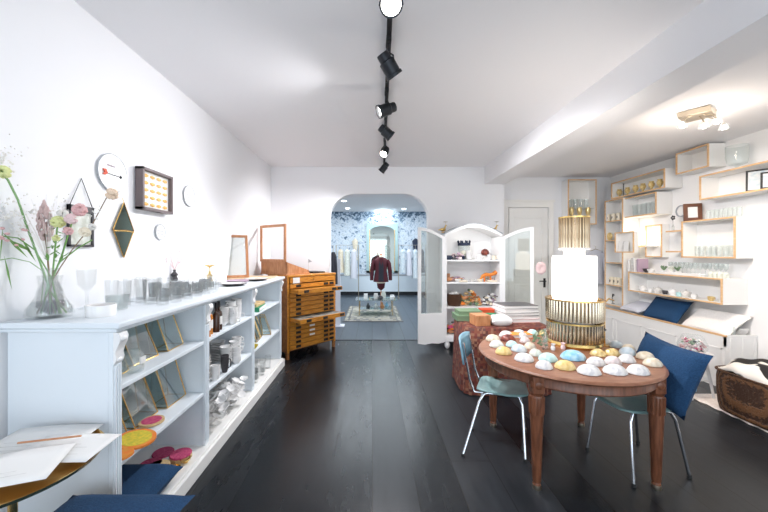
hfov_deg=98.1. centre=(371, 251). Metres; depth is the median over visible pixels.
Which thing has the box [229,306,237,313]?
cup
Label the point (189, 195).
wall plate
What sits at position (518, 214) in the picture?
door
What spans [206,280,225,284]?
plate
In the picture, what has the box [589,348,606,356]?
shell
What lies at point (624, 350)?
shell
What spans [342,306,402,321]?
patterned rug
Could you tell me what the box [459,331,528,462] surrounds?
chair
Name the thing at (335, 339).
trim
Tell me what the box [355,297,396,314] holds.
glass coffee table
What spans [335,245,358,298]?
rail
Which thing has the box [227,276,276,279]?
wooden board
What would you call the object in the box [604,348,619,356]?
shell
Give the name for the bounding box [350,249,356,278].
garment
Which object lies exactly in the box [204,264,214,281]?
bud vase
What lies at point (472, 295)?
pile
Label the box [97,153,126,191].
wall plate
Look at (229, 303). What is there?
cup stack
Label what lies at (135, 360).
display box
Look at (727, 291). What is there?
wall box
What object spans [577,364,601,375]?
shell
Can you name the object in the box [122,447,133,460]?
coaster
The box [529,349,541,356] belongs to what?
shell
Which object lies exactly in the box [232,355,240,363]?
cup
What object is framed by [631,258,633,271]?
upright book
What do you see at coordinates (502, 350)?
shell
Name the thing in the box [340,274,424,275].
trim rail
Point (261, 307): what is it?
book
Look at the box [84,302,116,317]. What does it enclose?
bowl
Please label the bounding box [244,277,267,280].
plate
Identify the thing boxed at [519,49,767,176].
ceiling
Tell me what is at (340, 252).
garment
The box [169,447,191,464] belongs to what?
stack
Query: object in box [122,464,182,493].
cushion
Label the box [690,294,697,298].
cup
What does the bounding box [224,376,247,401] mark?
pile
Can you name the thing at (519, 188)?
wall
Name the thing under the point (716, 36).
beam
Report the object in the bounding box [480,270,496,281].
ornament
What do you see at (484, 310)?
gift box
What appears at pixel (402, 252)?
garment
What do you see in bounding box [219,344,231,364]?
bowl stack
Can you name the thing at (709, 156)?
wall box
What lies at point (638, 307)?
bench cushion
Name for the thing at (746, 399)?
woven basket
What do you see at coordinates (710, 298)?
cup
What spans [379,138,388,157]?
track spotlight
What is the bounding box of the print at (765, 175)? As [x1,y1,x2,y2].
[763,173,767,186]
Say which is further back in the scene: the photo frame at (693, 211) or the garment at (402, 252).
the garment at (402, 252)
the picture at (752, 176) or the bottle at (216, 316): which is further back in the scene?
the picture at (752, 176)
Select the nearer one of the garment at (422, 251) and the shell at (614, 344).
the shell at (614, 344)
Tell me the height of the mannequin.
1.561 m
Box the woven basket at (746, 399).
[715,365,767,430]
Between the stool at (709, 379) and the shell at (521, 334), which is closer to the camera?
the shell at (521, 334)
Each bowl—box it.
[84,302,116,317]
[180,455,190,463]
[219,347,231,352]
[220,306,228,309]
[220,344,231,349]
[229,340,239,344]
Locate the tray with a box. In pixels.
[309,271,324,272]
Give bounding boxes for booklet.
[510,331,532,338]
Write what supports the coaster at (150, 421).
on the shelf unit at (64, 368)
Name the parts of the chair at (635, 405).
leg, seat, leg, leg, leg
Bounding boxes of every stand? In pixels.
[335,259,344,326]
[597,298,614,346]
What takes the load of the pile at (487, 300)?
on the armoire
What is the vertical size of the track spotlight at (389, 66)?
0.285 m
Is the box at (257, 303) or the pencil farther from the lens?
the box at (257, 303)
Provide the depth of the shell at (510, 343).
2.80 m
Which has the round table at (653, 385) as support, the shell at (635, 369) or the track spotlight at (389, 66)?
the shell at (635, 369)
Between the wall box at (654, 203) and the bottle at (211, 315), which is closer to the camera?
the bottle at (211, 315)
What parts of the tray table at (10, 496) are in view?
tray stem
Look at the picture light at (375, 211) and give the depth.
12.25 m
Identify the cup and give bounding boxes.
[228,316,239,324]
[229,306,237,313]
[229,311,237,316]
[231,298,241,303]
[231,336,243,341]
[232,345,242,351]
[232,350,240,356]
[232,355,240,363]
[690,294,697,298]
[707,296,715,300]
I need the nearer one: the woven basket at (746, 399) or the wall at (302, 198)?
the woven basket at (746, 399)
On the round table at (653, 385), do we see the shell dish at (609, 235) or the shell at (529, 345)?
the shell at (529, 345)
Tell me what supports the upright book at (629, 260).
on the wall box at (727, 291)
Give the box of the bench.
[605,305,757,385]
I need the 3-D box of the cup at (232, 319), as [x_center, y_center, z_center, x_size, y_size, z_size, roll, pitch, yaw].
[-1.313,0.645,3.152,0.103,0.070,0.089,0,0,-42]
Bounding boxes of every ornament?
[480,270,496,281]
[481,249,488,255]
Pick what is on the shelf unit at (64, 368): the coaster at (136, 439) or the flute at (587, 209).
the coaster at (136, 439)
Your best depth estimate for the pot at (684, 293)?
4.51 m
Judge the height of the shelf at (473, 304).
0.025 m
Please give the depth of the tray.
5.64 m
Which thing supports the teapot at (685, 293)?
in the wall box at (727, 291)
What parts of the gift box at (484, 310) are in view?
lid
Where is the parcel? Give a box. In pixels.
[490,314,512,325]
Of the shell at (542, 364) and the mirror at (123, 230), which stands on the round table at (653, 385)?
the shell at (542, 364)
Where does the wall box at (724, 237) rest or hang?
attached to the wall at (752, 148)
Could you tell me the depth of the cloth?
3.71 m
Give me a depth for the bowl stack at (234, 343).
3.23 m
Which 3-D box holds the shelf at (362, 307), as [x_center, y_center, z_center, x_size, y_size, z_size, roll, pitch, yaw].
[0.100,1.441,8.600,0.800,0.010,0.480,0,0,0]
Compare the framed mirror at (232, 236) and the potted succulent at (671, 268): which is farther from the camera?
the potted succulent at (671, 268)
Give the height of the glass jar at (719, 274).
0.070 m
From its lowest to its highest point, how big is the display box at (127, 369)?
0.237 m
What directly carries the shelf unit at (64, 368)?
on the floor
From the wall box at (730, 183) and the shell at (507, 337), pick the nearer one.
the shell at (507, 337)
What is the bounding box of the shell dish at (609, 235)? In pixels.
[607,232,612,239]
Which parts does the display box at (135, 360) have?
glass pane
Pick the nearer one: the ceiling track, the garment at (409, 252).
the ceiling track
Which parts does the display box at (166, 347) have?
glass pane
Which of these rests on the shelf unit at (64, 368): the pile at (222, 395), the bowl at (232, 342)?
the pile at (222, 395)
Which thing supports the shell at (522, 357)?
on the round table at (653, 385)
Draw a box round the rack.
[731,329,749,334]
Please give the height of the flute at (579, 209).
0.300 m
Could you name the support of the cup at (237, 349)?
on the cup stack at (236, 357)
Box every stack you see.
[140,457,161,463]
[151,459,170,464]
[152,446,173,458]
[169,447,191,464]
[209,339,224,362]
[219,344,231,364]
[220,306,228,325]
[225,300,235,306]
[228,306,239,324]
[228,340,239,347]
[231,298,243,318]
[231,336,243,354]
[232,345,242,363]
[466,251,472,259]
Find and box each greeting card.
[618,241,622,251]
[623,241,628,251]
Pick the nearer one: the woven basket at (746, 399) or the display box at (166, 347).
the display box at (166, 347)
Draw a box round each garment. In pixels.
[338,249,343,272]
[344,249,350,275]
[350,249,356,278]
[400,249,405,272]
[406,249,411,275]
[412,249,417,278]
[421,245,424,272]
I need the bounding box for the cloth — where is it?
[452,319,551,395]
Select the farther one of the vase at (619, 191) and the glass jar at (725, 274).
the vase at (619, 191)
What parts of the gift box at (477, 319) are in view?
lid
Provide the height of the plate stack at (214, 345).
0.195 m
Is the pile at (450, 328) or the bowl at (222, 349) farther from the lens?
the pile at (450, 328)
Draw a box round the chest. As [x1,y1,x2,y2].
[268,272,344,359]
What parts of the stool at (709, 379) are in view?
seat, leg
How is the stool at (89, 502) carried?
on the floor
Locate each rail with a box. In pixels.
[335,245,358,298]
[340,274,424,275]
[397,245,425,298]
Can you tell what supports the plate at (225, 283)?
on the shelf unit at (64, 368)
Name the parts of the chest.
drawer, drawer, drawer, drawer, drawer, drawer, drawer, drawer, drawer, drawer, drawer, drawer, drawer, drawer, drawer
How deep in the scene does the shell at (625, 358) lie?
2.40 m
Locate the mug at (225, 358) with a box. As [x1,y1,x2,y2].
[221,354,230,372]
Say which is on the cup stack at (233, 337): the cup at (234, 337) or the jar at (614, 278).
the cup at (234, 337)
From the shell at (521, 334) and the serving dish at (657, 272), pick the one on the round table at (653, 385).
the shell at (521, 334)
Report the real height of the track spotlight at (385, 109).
0.269 m
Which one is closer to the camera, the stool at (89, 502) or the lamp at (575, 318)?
the stool at (89, 502)
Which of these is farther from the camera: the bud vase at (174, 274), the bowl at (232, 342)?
the bowl at (232, 342)
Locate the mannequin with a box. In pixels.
[370,253,391,289]
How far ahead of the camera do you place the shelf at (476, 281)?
5.50 m
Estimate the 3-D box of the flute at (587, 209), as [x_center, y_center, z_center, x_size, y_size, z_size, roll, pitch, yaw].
[3.970,-0.669,6.120,0.084,0.300,0.082,0,0,0]
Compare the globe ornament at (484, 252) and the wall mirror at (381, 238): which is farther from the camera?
the wall mirror at (381, 238)
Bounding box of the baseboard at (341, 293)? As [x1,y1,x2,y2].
[335,292,424,294]
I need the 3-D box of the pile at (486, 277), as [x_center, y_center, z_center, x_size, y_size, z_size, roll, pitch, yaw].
[2.084,0.442,5.787,0.315,0.115,0.206,0,0,0]
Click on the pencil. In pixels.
(57, 438)
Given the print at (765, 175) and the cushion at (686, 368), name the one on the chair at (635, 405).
the cushion at (686, 368)
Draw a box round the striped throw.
[718,358,767,384]
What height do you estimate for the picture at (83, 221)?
0.431 m
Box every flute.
[569,207,573,215]
[577,207,581,215]
[585,207,590,215]
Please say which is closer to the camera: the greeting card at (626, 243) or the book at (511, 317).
the book at (511, 317)
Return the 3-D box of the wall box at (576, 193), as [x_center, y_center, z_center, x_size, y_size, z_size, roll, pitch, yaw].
[3.817,-0.910,6.143,0.520,0.820,0.205,0,0,0]
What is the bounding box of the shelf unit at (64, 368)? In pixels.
[0,276,284,511]
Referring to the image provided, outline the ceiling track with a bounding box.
[383,18,391,163]
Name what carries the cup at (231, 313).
on the cup stack at (233, 310)
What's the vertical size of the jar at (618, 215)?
0.130 m
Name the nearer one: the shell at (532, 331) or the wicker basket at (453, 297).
the shell at (532, 331)
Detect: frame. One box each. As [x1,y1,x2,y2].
[135,166,172,214]
[683,203,702,220]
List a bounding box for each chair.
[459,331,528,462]
[585,390,696,487]
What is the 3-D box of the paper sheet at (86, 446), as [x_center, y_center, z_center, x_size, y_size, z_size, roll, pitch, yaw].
[-1.290,0.821,1.400,0.320,0.010,0.200,0,0,-3]
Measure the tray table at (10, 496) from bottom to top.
0.757 m
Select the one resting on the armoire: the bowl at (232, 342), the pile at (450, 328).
the pile at (450, 328)
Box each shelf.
[360,306,391,309]
[447,259,499,260]
[447,280,499,283]
[447,303,491,308]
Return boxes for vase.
[0,133,118,313]
[166,249,184,280]
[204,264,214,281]
[617,189,622,196]
[624,187,630,194]
[632,185,638,192]
[639,183,646,190]
[648,181,654,188]
[656,179,662,186]
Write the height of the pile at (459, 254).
0.130 m
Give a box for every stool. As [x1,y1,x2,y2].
[54,494,194,511]
[686,348,714,399]
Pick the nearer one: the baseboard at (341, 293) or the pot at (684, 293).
the pot at (684, 293)
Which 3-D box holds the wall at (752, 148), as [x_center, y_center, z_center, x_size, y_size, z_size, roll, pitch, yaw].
[4.580,0.100,2.375,0.200,3.000,8.350,0,0,0]
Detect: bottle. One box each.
[210,314,212,333]
[213,302,219,332]
[217,301,221,329]
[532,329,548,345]
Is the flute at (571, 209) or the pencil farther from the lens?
the flute at (571, 209)
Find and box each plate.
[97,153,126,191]
[155,224,165,239]
[183,186,194,205]
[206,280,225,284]
[220,282,245,285]
[226,279,248,281]
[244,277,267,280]
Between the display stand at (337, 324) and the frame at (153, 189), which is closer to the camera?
the frame at (153, 189)
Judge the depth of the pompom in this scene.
5.32 m
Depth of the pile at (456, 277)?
5.73 m
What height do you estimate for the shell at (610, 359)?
0.054 m
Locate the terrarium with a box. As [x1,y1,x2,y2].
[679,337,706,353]
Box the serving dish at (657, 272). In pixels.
[656,271,705,276]
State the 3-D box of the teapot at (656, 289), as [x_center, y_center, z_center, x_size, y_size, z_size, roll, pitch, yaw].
[4.279,0.559,4.986,0.100,0.108,0.150,0,0,-32]
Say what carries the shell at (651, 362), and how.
on the round table at (653, 385)
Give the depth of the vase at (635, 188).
5.42 m
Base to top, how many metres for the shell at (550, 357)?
0.056 m
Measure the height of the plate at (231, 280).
0.033 m
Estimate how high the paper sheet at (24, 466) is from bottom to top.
0.010 m
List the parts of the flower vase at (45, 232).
stem, stem, stem, stem, stem, stem, stem, stem, stem, stem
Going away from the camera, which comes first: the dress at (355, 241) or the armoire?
the armoire
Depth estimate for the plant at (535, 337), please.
2.74 m
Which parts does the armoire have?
door, panel, rail, panel, cornice, panel, door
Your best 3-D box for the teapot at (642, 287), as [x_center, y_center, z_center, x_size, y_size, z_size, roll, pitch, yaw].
[4.279,0.559,5.261,0.100,0.108,0.150,0,0,-32]
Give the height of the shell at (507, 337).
0.056 m
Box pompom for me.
[536,262,545,274]
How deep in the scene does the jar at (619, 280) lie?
5.72 m
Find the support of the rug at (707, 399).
on the floor
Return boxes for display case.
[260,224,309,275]
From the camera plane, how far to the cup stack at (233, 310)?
3.12 m
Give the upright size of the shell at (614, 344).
0.052 m
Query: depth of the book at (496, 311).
3.96 m
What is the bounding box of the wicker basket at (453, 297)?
[447,291,460,306]
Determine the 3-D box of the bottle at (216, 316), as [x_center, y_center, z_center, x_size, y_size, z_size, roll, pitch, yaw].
[-1.328,0.555,2.840,0.056,0.250,0.056,0,0,0]
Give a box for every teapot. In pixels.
[638,284,647,290]
[653,287,662,292]
[667,289,678,294]
[680,289,691,296]
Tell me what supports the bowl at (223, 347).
on the bowl stack at (224, 349)
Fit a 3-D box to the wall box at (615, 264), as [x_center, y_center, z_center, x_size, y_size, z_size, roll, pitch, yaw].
[4.338,0.013,5.798,0.276,1.855,0.434,0,0,0]
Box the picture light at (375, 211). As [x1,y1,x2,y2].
[375,211,391,212]
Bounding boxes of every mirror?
[112,198,133,257]
[227,235,248,277]
[367,224,397,272]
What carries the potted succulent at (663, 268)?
on the wall box at (727, 291)
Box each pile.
[209,389,229,418]
[209,404,218,426]
[212,375,235,395]
[214,382,239,411]
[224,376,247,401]
[447,321,453,333]
[450,276,464,280]
[451,252,465,259]
[460,289,481,305]
[481,293,497,305]
[482,276,494,280]
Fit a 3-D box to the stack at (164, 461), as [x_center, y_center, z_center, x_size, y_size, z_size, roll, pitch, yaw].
[-1.441,1.460,2.245,0.144,0.040,0.144,0,0,0]
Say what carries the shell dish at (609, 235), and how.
on the wall box at (615, 264)
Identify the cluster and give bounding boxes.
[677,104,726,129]
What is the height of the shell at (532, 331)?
0.052 m
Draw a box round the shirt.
[585,246,603,283]
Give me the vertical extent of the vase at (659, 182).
0.140 m
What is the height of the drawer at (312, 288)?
0.054 m
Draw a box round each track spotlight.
[376,87,396,118]
[377,35,401,80]
[378,116,394,140]
[378,158,388,173]
[379,0,403,18]
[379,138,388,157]
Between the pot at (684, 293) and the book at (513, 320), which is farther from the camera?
the pot at (684, 293)
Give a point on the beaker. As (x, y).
(215, 368)
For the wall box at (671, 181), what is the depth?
5.22 m
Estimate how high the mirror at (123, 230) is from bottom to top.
0.432 m
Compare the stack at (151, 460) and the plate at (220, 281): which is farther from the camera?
the plate at (220, 281)
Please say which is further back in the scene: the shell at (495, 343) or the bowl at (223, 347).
the bowl at (223, 347)
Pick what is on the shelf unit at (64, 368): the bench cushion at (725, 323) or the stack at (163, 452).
the stack at (163, 452)
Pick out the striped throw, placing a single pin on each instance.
(756, 370)
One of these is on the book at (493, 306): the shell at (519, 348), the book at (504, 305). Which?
the book at (504, 305)
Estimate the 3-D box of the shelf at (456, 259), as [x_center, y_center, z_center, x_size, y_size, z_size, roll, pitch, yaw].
[1.671,0.142,5.713,0.873,0.025,0.425,0,0,0]
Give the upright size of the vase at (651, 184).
0.140 m
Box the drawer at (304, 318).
[289,310,338,323]
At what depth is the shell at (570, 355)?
2.46 m
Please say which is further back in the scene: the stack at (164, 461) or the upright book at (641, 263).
the upright book at (641, 263)
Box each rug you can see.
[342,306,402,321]
[694,394,767,432]
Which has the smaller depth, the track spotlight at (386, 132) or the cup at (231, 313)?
the cup at (231, 313)
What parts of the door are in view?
panel moulding, handle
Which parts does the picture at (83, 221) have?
frame, pane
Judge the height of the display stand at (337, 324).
1.450 m
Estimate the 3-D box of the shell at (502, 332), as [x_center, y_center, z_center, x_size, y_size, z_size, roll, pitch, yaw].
[1.270,0.773,3.152,0.130,0.054,0.107,0,0,12]
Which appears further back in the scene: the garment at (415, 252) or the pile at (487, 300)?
the garment at (415, 252)
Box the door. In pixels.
[504,200,554,324]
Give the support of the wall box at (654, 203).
attached to the wall at (752, 148)
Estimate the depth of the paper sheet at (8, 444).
1.53 m
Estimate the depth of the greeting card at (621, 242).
5.58 m
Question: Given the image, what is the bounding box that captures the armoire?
[418,223,533,348]
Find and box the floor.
[180,295,767,511]
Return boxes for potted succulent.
[660,265,667,271]
[668,266,674,271]
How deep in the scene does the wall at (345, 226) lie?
12.40 m
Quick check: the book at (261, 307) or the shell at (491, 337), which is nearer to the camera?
the shell at (491, 337)
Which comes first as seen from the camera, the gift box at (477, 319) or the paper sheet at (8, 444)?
the paper sheet at (8, 444)
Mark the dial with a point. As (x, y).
(679, 210)
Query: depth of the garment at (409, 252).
11.45 m
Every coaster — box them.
[122,428,156,449]
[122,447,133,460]
[138,415,164,427]
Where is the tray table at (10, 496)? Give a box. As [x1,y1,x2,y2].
[0,429,103,511]
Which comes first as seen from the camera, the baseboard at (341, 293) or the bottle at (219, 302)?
the bottle at (219, 302)
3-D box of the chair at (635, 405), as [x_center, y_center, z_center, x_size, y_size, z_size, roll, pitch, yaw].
[2.015,1.182,2.524,0.539,0.837,0.494,0,0,-6]
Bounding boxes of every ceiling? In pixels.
[74,0,704,211]
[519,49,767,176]
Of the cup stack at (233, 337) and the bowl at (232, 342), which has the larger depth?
the cup stack at (233, 337)
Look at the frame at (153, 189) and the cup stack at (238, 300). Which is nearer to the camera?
the frame at (153, 189)
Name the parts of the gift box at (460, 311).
lid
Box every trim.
[329,193,428,312]
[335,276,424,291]
[335,339,417,339]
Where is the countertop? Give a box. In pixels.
[0,276,284,332]
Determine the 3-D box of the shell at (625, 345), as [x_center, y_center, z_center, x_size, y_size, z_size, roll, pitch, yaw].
[2.080,0.774,2.700,0.112,0.052,0.092,0,0,-30]
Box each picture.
[67,178,93,246]
[746,168,767,190]
[760,172,767,188]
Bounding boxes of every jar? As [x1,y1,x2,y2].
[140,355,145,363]
[457,240,470,257]
[611,213,615,220]
[613,277,617,284]
[616,213,620,219]
[617,277,621,284]
[717,272,722,277]
[723,272,729,277]
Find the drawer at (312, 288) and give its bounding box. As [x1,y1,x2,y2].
[289,285,333,293]
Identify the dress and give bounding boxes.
[352,238,357,259]
[412,238,417,258]
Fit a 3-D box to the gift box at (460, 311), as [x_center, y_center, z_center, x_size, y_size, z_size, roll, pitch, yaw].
[1.200,0.744,4.160,0.286,0.050,0.226,0,0,0]
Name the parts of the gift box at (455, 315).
lid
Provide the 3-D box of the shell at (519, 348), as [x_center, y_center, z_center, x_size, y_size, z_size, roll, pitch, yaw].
[1.188,0.773,2.691,0.124,0.054,0.102,0,0,17]
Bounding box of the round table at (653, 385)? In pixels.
[479,335,668,490]
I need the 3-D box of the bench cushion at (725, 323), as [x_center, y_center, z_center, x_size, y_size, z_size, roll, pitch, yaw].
[4.320,0.885,4.220,0.306,0.270,0.640,0,0,0]
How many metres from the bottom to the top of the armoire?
2.072 m
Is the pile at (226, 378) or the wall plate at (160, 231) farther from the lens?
the pile at (226, 378)
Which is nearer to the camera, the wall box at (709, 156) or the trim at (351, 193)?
the wall box at (709, 156)
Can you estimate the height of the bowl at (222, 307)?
0.045 m
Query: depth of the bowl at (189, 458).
2.33 m
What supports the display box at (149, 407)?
on the shelf unit at (64, 368)
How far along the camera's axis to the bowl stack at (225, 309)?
3.04 m
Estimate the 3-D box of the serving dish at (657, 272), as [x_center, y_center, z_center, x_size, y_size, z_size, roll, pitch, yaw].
[4.220,0.299,4.580,0.080,0.035,0.660,0,0,0]
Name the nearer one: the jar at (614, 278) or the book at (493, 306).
the book at (493, 306)
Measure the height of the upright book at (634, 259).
0.222 m
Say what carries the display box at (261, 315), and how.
on the shelf unit at (64, 368)
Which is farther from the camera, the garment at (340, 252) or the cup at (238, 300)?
the garment at (340, 252)
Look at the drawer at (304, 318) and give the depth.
5.08 m
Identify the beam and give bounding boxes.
[485,0,767,183]
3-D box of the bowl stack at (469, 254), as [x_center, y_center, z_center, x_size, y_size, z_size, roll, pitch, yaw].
[1.637,0.052,5.620,0.114,0.155,0.115,0,0,0]
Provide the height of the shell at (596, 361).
0.054 m
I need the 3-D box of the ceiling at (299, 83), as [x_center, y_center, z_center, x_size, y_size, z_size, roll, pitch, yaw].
[0.100,-1.567,5.350,6.800,0.135,14.300,0,0,0]
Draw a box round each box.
[122,323,158,365]
[122,357,128,373]
[122,377,157,428]
[144,360,185,408]
[146,315,183,351]
[254,301,264,306]
[255,316,261,337]
[259,314,270,334]
[452,312,469,320]
[454,308,481,314]
[469,312,490,325]
[478,308,494,312]
[562,179,596,224]
[604,197,638,306]
[611,168,681,198]
[614,231,638,252]
[625,192,671,217]
[628,271,747,304]
[645,224,668,256]
[675,143,725,174]
[681,216,752,258]
[699,160,767,199]
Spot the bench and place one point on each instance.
(624, 327)
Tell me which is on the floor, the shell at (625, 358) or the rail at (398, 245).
the rail at (398, 245)
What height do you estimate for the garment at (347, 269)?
1.050 m
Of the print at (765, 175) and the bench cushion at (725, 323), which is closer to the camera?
the print at (765, 175)
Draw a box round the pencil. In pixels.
[17,435,81,443]
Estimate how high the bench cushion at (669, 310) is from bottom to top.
0.318 m
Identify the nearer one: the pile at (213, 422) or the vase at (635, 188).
the pile at (213, 422)
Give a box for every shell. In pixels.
[486,334,499,341]
[489,340,503,347]
[495,346,511,354]
[499,331,511,336]
[500,334,515,341]
[506,340,516,347]
[511,344,526,352]
[514,352,533,362]
[518,332,527,338]
[520,337,529,343]
[524,342,535,349]
[527,329,537,335]
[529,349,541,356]
[535,360,552,369]
[538,352,557,362]
[554,360,575,370]
[560,350,585,361]
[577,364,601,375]
[586,356,605,366]
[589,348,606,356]
[602,364,627,375]
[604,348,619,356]
[604,356,621,364]
[609,340,622,347]
[618,354,635,363]
[619,347,635,355]
[621,344,635,351]
[626,364,650,375]
[636,351,654,359]
[642,357,662,367]
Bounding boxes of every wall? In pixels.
[0,0,270,511]
[271,167,503,312]
[331,212,425,273]
[504,177,610,304]
[611,128,767,359]
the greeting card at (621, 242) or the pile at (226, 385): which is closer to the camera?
the pile at (226, 385)
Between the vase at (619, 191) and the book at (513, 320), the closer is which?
the book at (513, 320)
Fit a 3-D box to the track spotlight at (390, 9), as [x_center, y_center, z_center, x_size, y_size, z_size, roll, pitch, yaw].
[0.102,-1.363,1.774,0.132,0.272,0.182,0,0,0]
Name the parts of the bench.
panel moulding, panel moulding, panel moulding, panel moulding, moulding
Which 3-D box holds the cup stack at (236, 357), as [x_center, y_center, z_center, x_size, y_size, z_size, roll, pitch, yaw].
[-1.305,0.990,3.213,0.087,0.160,0.120,0,0,31]
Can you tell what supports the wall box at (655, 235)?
attached to the wall at (752, 148)
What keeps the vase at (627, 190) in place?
in the wall box at (671, 181)
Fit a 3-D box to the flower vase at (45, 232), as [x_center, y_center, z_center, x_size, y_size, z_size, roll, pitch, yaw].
[-1.639,-0.118,1.734,0.530,0.926,0.312,0,0,-33]
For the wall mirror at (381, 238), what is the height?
1.810 m
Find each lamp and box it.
[545,215,605,350]
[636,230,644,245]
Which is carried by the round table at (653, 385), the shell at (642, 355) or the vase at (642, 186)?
the shell at (642, 355)
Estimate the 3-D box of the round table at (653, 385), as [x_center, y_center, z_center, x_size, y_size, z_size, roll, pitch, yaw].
[1.520,1.200,2.660,1.273,0.800,1.273,0,0,-28]
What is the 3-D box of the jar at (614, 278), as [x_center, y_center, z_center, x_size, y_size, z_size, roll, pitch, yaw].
[4.269,0.506,5.840,0.073,0.130,0.070,0,0,0]
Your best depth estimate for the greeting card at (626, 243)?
5.43 m
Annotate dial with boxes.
[675,205,682,216]
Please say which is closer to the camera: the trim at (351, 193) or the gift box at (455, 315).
the gift box at (455, 315)
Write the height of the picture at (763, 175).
0.190 m
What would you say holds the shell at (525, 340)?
on the round table at (653, 385)
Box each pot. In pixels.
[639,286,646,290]
[681,291,690,296]
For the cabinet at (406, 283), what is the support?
attached to the wall at (345, 226)
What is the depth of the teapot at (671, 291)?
4.71 m
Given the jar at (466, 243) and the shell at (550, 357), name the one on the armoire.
the jar at (466, 243)
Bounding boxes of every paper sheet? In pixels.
[0,424,102,453]
[0,443,75,486]
[25,433,120,462]
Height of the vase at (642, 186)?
0.140 m
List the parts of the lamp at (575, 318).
glass rod, glass rod, glass rod, glass rod, glass rod, glass rod, glass rod, glass rod, glass rod, glass rod, glass rod, glass rod, glass rod, glass rod, glass rod, glass rod, glass rod, glass rod, glass rod, glass rod, glass rod, lamp shade, glass rod, glass rod, glass rod, glass rod, glass rod, glass rod, glass rod, glass rod, glass rod, glass rod, glass rod, glass rod, glass rod, glass rod, glass rod, glass rod, glass rod, glass rod, glass rod, glass rod, glass rod, glass rod, glass rod, glass rod, glass rod, glass rod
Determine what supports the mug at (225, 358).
on the shelf unit at (64, 368)
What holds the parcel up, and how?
on the cloth
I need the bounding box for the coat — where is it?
[331,245,337,284]
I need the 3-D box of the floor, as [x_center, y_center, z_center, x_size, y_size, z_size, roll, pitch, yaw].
[0.740,1.650,5.400,7.880,0.100,14.400,0,0,0]
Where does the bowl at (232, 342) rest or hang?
on the bowl stack at (234, 343)
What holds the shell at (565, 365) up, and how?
on the round table at (653, 385)
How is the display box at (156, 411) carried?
on the shelf unit at (64, 368)
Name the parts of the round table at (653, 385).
leg, leg, leg, leg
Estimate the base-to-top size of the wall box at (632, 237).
0.340 m
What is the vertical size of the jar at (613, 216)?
0.130 m
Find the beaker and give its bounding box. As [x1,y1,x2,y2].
[210,364,220,380]
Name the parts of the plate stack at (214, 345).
plate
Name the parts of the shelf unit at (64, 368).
panel, panel, shelf, shelf, panel, panel, shelf, shelf, panel, shelf, shelf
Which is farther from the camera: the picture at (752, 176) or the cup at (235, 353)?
the picture at (752, 176)
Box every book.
[255,303,265,311]
[492,305,538,312]
[493,302,537,308]
[495,310,538,315]
[496,313,538,318]
[512,319,538,322]
[628,259,630,270]
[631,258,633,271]
[633,258,643,271]
[637,259,647,271]
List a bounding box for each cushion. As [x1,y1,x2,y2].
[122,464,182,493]
[620,301,650,313]
[636,331,712,419]
[642,296,693,323]
[681,308,752,334]
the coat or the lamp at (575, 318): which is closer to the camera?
the lamp at (575, 318)
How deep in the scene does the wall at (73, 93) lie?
2.23 m
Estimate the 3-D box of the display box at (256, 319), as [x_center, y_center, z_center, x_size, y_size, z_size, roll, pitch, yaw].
[-1.469,0.950,4.226,0.146,0.237,0.178,0,0,-11]
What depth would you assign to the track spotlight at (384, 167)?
5.16 m
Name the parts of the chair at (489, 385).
backrest, post, post, leg, leg, seat, leg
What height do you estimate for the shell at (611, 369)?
0.057 m

